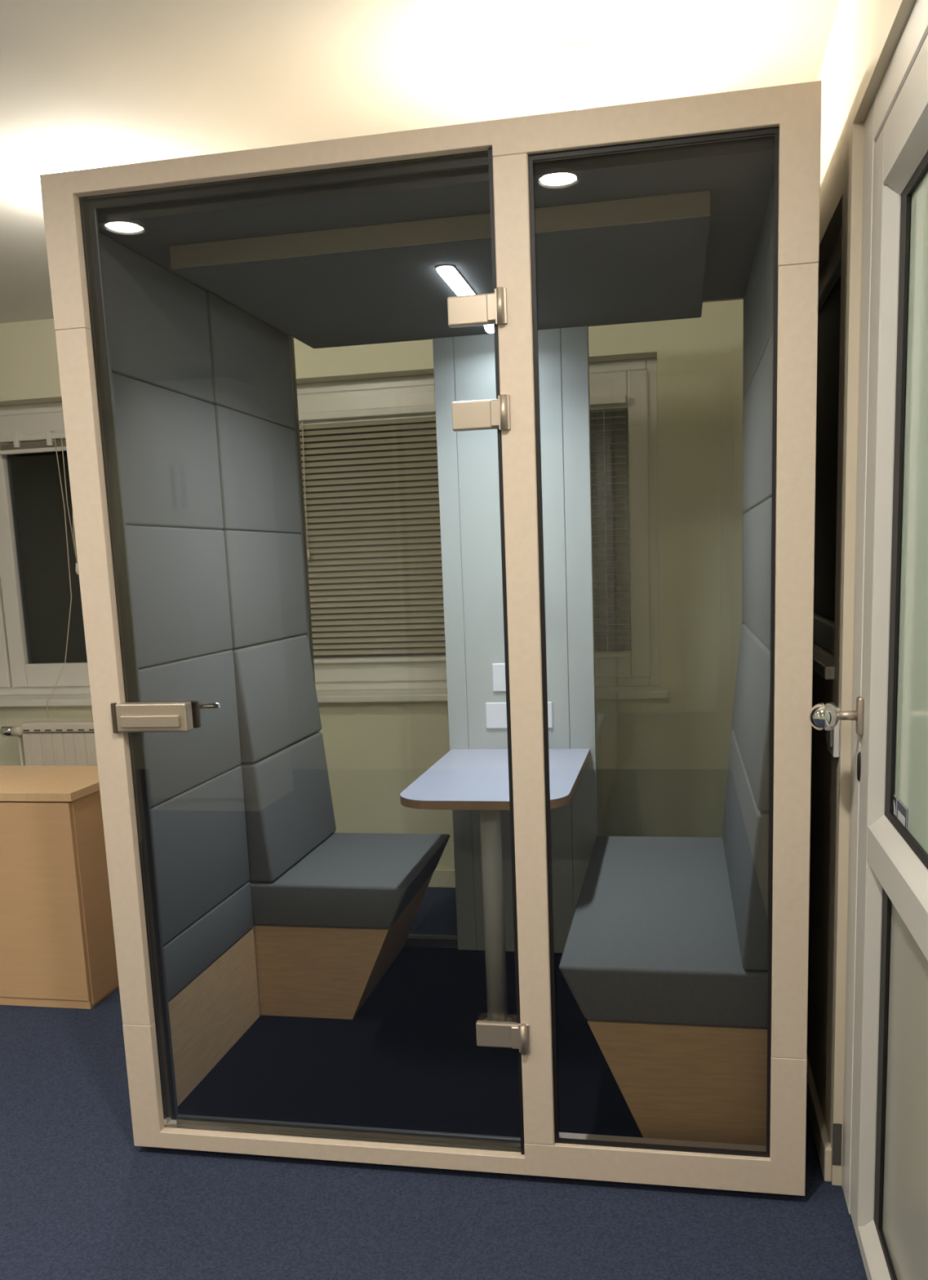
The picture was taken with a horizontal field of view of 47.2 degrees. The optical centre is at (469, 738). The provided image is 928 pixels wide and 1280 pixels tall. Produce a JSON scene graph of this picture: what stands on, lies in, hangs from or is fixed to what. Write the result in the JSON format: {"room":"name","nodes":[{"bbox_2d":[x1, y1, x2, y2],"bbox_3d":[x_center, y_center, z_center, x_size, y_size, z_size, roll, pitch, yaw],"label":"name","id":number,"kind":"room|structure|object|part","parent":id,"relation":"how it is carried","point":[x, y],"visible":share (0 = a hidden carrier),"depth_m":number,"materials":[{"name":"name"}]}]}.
{"room":"office","nodes":[
{"label":"office","id":0,"kind":"room"},
{"bbox_2d":[0,298,743,869],"bbox_3d":[-1.232,-0.606,4.856,5.560,2.520,0.300,0,10,11],"label":"wall","id":1,"kind":"structure","parent":0,"point":[662,764],"depth_m":4.38,"materials":[{"name":"beige paint"}]},
{"bbox_2d":[0,401,91,706],"bbox_3d":[-2.182,-0.837,4.918,1.635,1.362,0.245,0,10,11],"label":"window","id":2,"kind":"structure","parent":1,"relation":"in","point":[24,682],"depth_m":4.98,"materials":[{"name":"white plastic"}]},
{"bbox_3d":[-2.554,-0.860,5.060,0.710,1.245,0.065,0,10,11],"label":"sash","id":3,"kind":"part","parent":2,"relation":"part of","materials":[{"name":"white plastic"}]},
{"bbox_2d":[0,430,78,719],"bbox_3d":[-1.808,-0.739,4.810,0.650,1.288,0.172,0,10,11],"label":"blind","id":4,"kind":"object","parent":2,"relation":"attached to","point":[18,439],"visible":0.65,"depth_m":4.79,"materials":[{"name":"white"}]},
{"bbox_3d":[-1.819,-1.362,4.771,0.650,0.027,0.035,0,10,11],"label":"head rail","id":5,"kind":"part","parent":4,"relation":"part of","materials":[{"name":"white"}]},
{"bbox_3d":[-1.817,-1.305,4.780,0.650,0.018,0.025,0,10,11],"label":"rail","id":6,"kind":"part","parent":4,"relation":"part of","materials":[{"name":"white"}]},
{"bbox_3d":[-1.895,-0.720,4.819,0.168,1.253,0.056,-8,11,-32],"label":"pull cord","id":7,"kind":"part","parent":4,"relation":"part of","materials":[{"name":"white fabric"}]},
{"bbox_3d":[-1.806,-1.085,4.788,0.021,0.530,0.004,0,10,11],"label":"pull cord","id":8,"kind":"part","parent":4,"relation":"part of","materials":[{"name":"white fabric"}]},
{"bbox_3d":[-1.786,-1.065,4.787,0.027,0.570,0.004,0,10,11],"label":"pull cord","id":9,"kind":"part","parent":4,"relation":"part of","materials":[{"name":"beige plastic"}]},
{"bbox_3d":[-2.161,-0.178,5.008,1.635,0.032,0.205,0,10,11],"label":"sill","id":10,"kind":"part","parent":2,"relation":"part of","materials":[{"name":"white plastic"}]},
{"bbox_2d":[0,720,97,765],"bbox_3d":[-1.583,0.296,4.859,1.100,0.768,0.130,0,10,11],"label":"radiator","id":11,"kind":"object","parent":1,"relation":"attached to","point":[46,742],"visible":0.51,"depth_m":4.81,"materials":[{"name":"white metal"}]},
{"bbox_3d":[-2.117,-0.033,4.882,0.048,0.052,0.052,0,10,11],"label":"valve knob","id":12,"kind":"part","parent":11,"relation":"part of","materials":[{"name":"silver metal"}]},
{"bbox_3d":[-1.533,0.233,4.821,0.985,0.540,0.085,0,10,11],"label":"panel","id":13,"kind":"part","parent":11,"relation":"part of","materials":[{"name":"white metal"}]},
{"bbox_2d":[427,869,455,888],"bbox_3d":[-1.363,0.624,4.934,5.260,0.080,0.014,0,10,11],"label":"baseboard","id":14,"kind":"structure","parent":1,"relation":"attached to","point":[440,877],"depth_m":4.68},
{"bbox_2d":[296,357,668,702],"bbox_3d":[-0.221,-0.848,4.529,2.095,1.362,0.245,0,10,11],"label":"window","id":15,"kind":"structure","parent":1,"relation":"in","point":[637,676],"depth_m":4.47,"materials":[{"name":"white plastic"}]},
{"bbox_3d":[-0.509,-0.872,4.654,1.340,1.245,0.065,0,10,11],"label":"sash","id":16,"kind":"part","parent":15,"relation":"part of","materials":[{"name":"white plastic"}]},
{"bbox_2d":[298,404,445,663],"bbox_3d":[-0.521,-0.863,4.593,1.260,1.072,0.047,0,10,11],"label":"blind","id":17,"kind":"object","parent":15,"relation":"attached to","point":[430,408],"visible":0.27,"depth_m":4.58,"materials":[{"name":"white"}]},
{"bbox_3d":[-0.711,-1.069,4.580,0.018,0.596,0.018,-8,11,-33],"label":"pull cord","id":18,"kind":"part","parent":17,"relation":"part of","materials":[{"name":"white fabric"}]},
{"bbox_3d":[-0.540,-1.378,4.516,1.260,0.030,0.030,0,10,11],"label":"head rail","id":19,"kind":"part","parent":17,"relation":"part of","materials":[{"name":"white"}]},
{"bbox_3d":[-0.499,-0.345,4.690,1.260,0.018,0.024,0,10,11],"label":"rail","id":20,"kind":"part","parent":17,"relation":"part of","materials":[{"name":"white metal"}]},
{"bbox_3d":[-0.199,-0.190,4.619,2.095,0.032,0.205,0,10,11],"label":"sill","id":21,"kind":"part","parent":15,"relation":"part of","materials":[{"name":"white plastic"}]},
{"bbox_2d":[590,395,630,657],"bbox_3d":[0.444,-0.862,4.412,0.425,1.057,0.030,0,10,11],"label":"blind","id":22,"kind":"object","parent":15,"relation":"attached to","point":[618,399],"visible":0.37,"depth_m":4.36,"materials":[{"name":"white"}]},
{"bbox_3d":[0.562,-0.857,4.376,0.002,1.005,0.002,0,10,11],"label":"ladder cord","id":23,"kind":"part","parent":22,"relation":"part of","materials":[{"name":"beige fabric"}]},
{"bbox_3d":[0.425,-1.368,4.327,0.425,0.030,0.030,0,10,11],"label":"head rail","id":24,"kind":"part","parent":22,"relation":"part of","materials":[{"name":"white"}]},
{"bbox_3d":[0.465,-0.350,4.499,0.425,0.018,0.024,0,10,11],"label":"rail","id":25,"kind":"part","parent":22,"relation":"part of","materials":[{"name":"white metal"}]},
{"bbox_3d":[0.457,-0.877,4.463,0.590,1.245,0.065,0,10,11],"label":"sash","id":26,"kind":"part","parent":15,"relation":"part of","materials":[{"name":"white plastic"}]},
{"bbox_2d":[0,0,839,323],"bbox_3d":[-1.803,-1.308,1.227,6.060,0.100,7.500,0,10,11],"label":"ceiling","id":27,"kind":"structure","parent":0,"point":[85,84],"depth_m":2.40,"materials":[{"name":"white paint"}]},
{"bbox_2d":[563,41,595,109],"bbox_3d":[0.247,-1.423,2.364,0.070,0.205,0.070,0,10,11],"label":"ceiling lamp","id":28,"kind":"object","parent":27,"relation":"attached to","point":[577,51],"visible":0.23,"depth_m":2.35,"materials":[{"name":"white"}]},
{"bbox_2d":[0,887,867,1279],"bbox_3d":[-1.703,1.274,1.657,6.060,0.100,7.500,0,10,11],"label":"floor","id":29,"kind":"structure","parent":0,"point":[79,1200],"depth_m":2.35,"materials":[{"name":"blue carpet"}]},
{"bbox_2d":[0,765,119,1008],"bbox_3d":[-1.610,0.499,3.749,0.807,0.734,0.458,0,10,11],"label":"storage cabinet","id":30,"kind":"object","parent":29,"relation":"on","point":[57,944],"visible":0.7,"depth_m":3.50,"materials":[{"name":"brown wood"}]},
{"bbox_3d":[-1.458,0.537,3.500,0.388,0.670,0.016,0,10,11],"label":"door","id":31,"kind":"part","parent":30,"relation":"part of","materials":[{"name":"brown wood"}]},
{"bbox_3d":[-1.624,0.151,3.691,0.807,0.028,0.458,0,10,11],"label":"panel","id":32,"kind":"part","parent":30,"relation":"part of","materials":[{"name":"brown wood"}]},
{"bbox_2d":[40,80,822,1195],"bbox_3d":[0.037,-0.204,2.939,1.592,2.260,1.380,0,10,11],"label":"booth","id":33,"kind":"object","parent":29,"relation":"on","point":[183,289],"visible":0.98,"depth_m":2.56,"materials":[{"name":"beige laminate"}]},
{"bbox_3d":[-0.830,-0.103,2.466,0.073,1.604,0.060,0,10,11],"label":"post","id":34,"kind":"part","parent":33,"relation":"part of","materials":[{"name":"beige laminate"}]},
{"bbox_3d":[-0.616,-0.073,2.444,0.078,0.015,0.031,0,10,11],"label":"lever","id":35,"kind":"part","parent":33,"relation":"part of","materials":[{"name":"silver metal"}]},
{"bbox_3d":[-0.352,-0.103,2.368,0.900,2.150,0.010,0,10,11],"label":"glass door","id":36,"kind":"part","parent":33,"relation":"part of","materials":[{"name":"clear glass"}]},
{"bbox_2d":[231,634,449,1019],"bbox_3d":[-0.381,0.245,3.441,0.512,1.129,0.620,0,10,11],"label":"bench sofa","id":37,"kind":"object","parent":33,"relation":"on","point":[332,912],"visible":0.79,"depth_m":3.24,"materials":[{"name":"grey fabric"}]},
{"bbox_2d":[231,634,321,762],"bbox_3d":[-0.614,-0.145,3.421,0.067,0.337,0.616,0,10,11],"label":"backrest cushion","id":38,"kind":"object","parent":37,"relation":"on","point":[278,714],"depth_m":3.34,"materials":[{"name":"grey fabric"}]},
{"bbox_2d":[239,731,336,882],"bbox_3d":[-0.585,0.204,3.476,0.097,0.363,0.616,0,10,11],"label":"backrest cushion","id":39,"kind":"object","parent":37,"relation":"on","point":[289,812],"depth_m":3.35,"materials":[{"name":"grey fabric"}]},
{"bbox_2d":[249,832,449,928],"bbox_3d":[-0.373,0.450,3.475,0.512,0.132,0.620,0,10,11],"label":"seat cushion","id":40,"kind":"object","parent":37,"relation":"on","point":[345,880],"depth_m":3.22,"materials":[{"name":"grey fabric"}]},
{"bbox_3d":[-0.316,-0.318,3.675,0.491,2.094,0.008,0,10,11],"label":"pane","id":41,"kind":"part","parent":33,"relation":"part of","materials":[{"name":"clear glass"}]},
{"bbox_3d":[-0.120,-1.151,2.172,1.443,0.050,0.002,0,10,11],"label":"header trim","id":42,"kind":"part","parent":33,"relation":"part of","materials":[{"name":"black"}]},
{"bbox_3d":[0.001,-1.236,2.904,1.257,0.053,1.017,0,10,11],"label":"ceiling panel","id":43,"kind":"part","parent":33,"relation":"part of","materials":[{"name":"fabric"}]},
{"bbox_2d":[435,264,475,295],"bbox_3d":[-0.031,-1.177,2.746,0.046,0.010,0.337,0,10,11],"label":"lamp","id":44,"kind":"object","parent":33,"relation":"attached to","point":[450,273],"visible":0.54,"depth_m":2.69,"materials":[{"name":"white plastic"}]},
{"bbox_2d":[483,324,493,333],"bbox_3d":[0.066,-1.252,3.236,0.054,0.030,0.054,0,10,11],"label":"light","id":45,"kind":"object","parent":33,"relation":"attached to","point":[489,328],"visible":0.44,"depth_m":3.22,"materials":[{"name":"white"}]},
{"bbox_2d":[400,748,590,1022],"bbox_3d":[0.111,0.457,3.284,0.474,0.724,0.784,0,10,11],"label":"table","id":46,"kind":"object","parent":33,"relation":"on","point":[462,779],"visible":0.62,"depth_m":3.08,"materials":[{"name":"white laminate"}]},
{"bbox_3d":[0.071,0.501,3.096,0.060,0.696,0.060,0,10,11],"label":"leg","id":47,"kind":"part","parent":46,"relation":"part of","materials":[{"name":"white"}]},
{"bbox_3d":[0.085,0.842,3.153,0.096,0.010,0.096,0,10,11],"label":"foot plate","id":48,"kind":"part","parent":46,"relation":"part of","materials":[{"name":"silver metal"}]},
{"bbox_2d":[492,663,506,691],"bbox_3d":[0.121,-0.206,3.568,0.088,0.095,0.009,0,10,11],"label":"switch plate","id":49,"kind":"object","parent":33,"relation":"attached to","point":[499,684],"depth_m":3.57,"materials":[{"name":"white plastic"}]},
{"bbox_3d":[0.169,-0.302,3.570,0.499,2.123,0.045,0,10,11],"label":"panel","id":50,"kind":"part","parent":33,"relation":"part of","materials":[{"name":"grey"}]},
{"bbox_3d":[0.165,-0.306,3.586,1.536,2.125,0.045,0,10,11],"label":"frame","id":51,"kind":"part","parent":33,"relation":"part of","materials":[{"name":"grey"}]},
{"bbox_3d":[0.167,-0.079,3.581,0.228,0.089,0.009,0,10,11],"label":"socket plate","id":52,"kind":"part","parent":33,"relation":"part of","materials":[{"name":"white plastic"}]},
{"bbox_2d":[559,623,770,1146],"bbox_3d":[0.566,0.287,2.967,0.512,1.129,1.189,0,10,11],"label":"bench sofa","id":53,"kind":"object","parent":33,"relation":"on","point":[664,959],"visible":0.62,"depth_m":2.47,"materials":[{"name":"grey fabric"}]},
{"bbox_2d":[559,835,768,1028],"bbox_3d":[0.574,0.492,3.001,0.512,0.132,1.189,0,10,11],"label":"seat cushion","id":54,"kind":"object","parent":53,"relation":"on","point":[652,941],"depth_m":2.59,"materials":[{"name":"grey fabric"}]},
{"bbox_2d":[722,729,768,970],"bbox_3d":[0.768,0.244,2.922,0.097,0.363,1.185,0,10,11],"label":"backrest cushion","id":55,"kind":"object","parent":53,"relation":"on","point":[745,828],"depth_m":2.52,"materials":[{"name":"grey fabric"}]},
{"bbox_2d":[731,623,770,811],"bbox_3d":[0.769,-0.105,2.861,0.067,0.337,1.185,0,10,11],"label":"backrest cushion","id":56,"kind":"object","parent":53,"relation":"on","point":[750,733],"depth_m":2.63,"materials":[{"name":"grey fabric"}]},
{"bbox_3d":[0.649,-0.324,3.484,0.478,2.094,0.008,0,10,11],"label":"pane","id":57,"kind":"part","parent":33,"relation":"part of","materials":[{"name":"clear glass"}]},
{"bbox_3d":[0.659,-0.112,2.170,0.073,1.604,0.060,0,10,11],"label":"post","id":58,"kind":"part","parent":33,"relation":"part of","materials":[{"name":"beige laminate"}]},
{"bbox_2d":[807,0,916,1186],"bbox_3d":[0.626,-0.005,0.820,0.250,2.520,7.000,0,10,11],"label":"wall","id":59,"kind":"structure","parent":0,"point":[865,35],"depth_m":2.23,"materials":[{"name":"beige paint"}]},
{"bbox_2d":[806,1055,831,1182],"bbox_3d":[1.010,0.785,3.412,0.016,0.080,2.106,0,10,11],"label":"baseboard","id":60,"kind":"structure","parent":59,"relation":"attached to","point":[824,1148],"depth_m":2.52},
{"bbox_2d":[813,228,841,679],"bbox_3d":[0.934,-0.723,2.829,0.120,0.990,1.255,0,10,11],"label":"window","id":61,"kind":"structure","parent":59,"relation":"in","point":[829,275],"depth_m":2.73,"materials":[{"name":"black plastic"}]},
{"bbox_3d":[0.953,-0.248,2.908,0.120,0.028,1.255,0,10,11],"label":"sill","id":62,"kind":"part","parent":61,"relation":"part of","materials":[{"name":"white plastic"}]},
{"bbox_2d":[826,702,839,757],"bbox_3d":[0.781,-0.020,2.285,0.017,0.105,0.098,0,10,11],"label":"light switch","id":63,"kind":"object","parent":59,"relation":"attached to","point":[833,736],"visible":0.66,"depth_m":2.25,"materials":[{"name":"white plastic"}]},
{"bbox_2d":[808,0,927,1279],"bbox_3d":[0.677,0.004,1.692,0.170,2.210,1.064,0,10,11],"label":"door","id":64,"kind":"structure","parent":59,"relation":"in","point":[885,1177],"depth_m":1.90,"materials":[{"name":"white plastic"}]},
{"bbox_3d":[0.697,-0.043,2.088,0.057,0.057,0.057,0,10,11],"label":"knob","id":65,"kind":"part","parent":64,"relation":"part of","materials":[{"name":"silver metal"}]},
{"bbox_3d":[0.820,0.905,2.371,0.019,0.100,0.002,0,10,11],"label":"strike plate","id":66,"kind":"part","parent":64,"relation":"part of","materials":[{"name":"grey metal"}]},
{"bbox_3d":[0.726,0.004,1.683,0.070,2.210,1.064,0,10,11],"label":"frame","id":67,"kind":"part","parent":64,"relation":"part of","materials":[{"name":"white plastic"}]},
{"bbox_2d":[893,795,907,828],"bbox_3d":[0.770,0.134,1.902,0.001,0.045,0.130,0,10,11],"label":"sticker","id":68,"kind":"object","parent":64,"relation":"attached to","point":[900,803],"depth_m":1.89,"materials":[{"name":"grey paper"}]},
{"bbox_3d":[0.751,0.671,1.768,0.006,0.721,0.651,0,10,11],"label":"panel","id":69,"kind":"part","parent":64,"relation":"part of","materials":[{"name":"grey"}]},
{"bbox_3d":[0.712,-0.341,1.599,0.006,1.094,0.651,0,10,11],"label":"glass panel","id":70,"kind":"part","parent":64,"relation":"part of","materials":[{"name":"grey"}]},
{"label":"outside","id":71,"kind":"structure","parent":0,"visible":0},
{"bbox_2d":[9,409,631,662],"bbox_3d":[-1.072,-0.661,5.151,5.760,2.520,0.050,0,10,11],"label":"sky","id":72,"kind":"structure","parent":71,"point":[37,486],"depth_m":4.99,"materials":[{"name":"black"}]}
]}

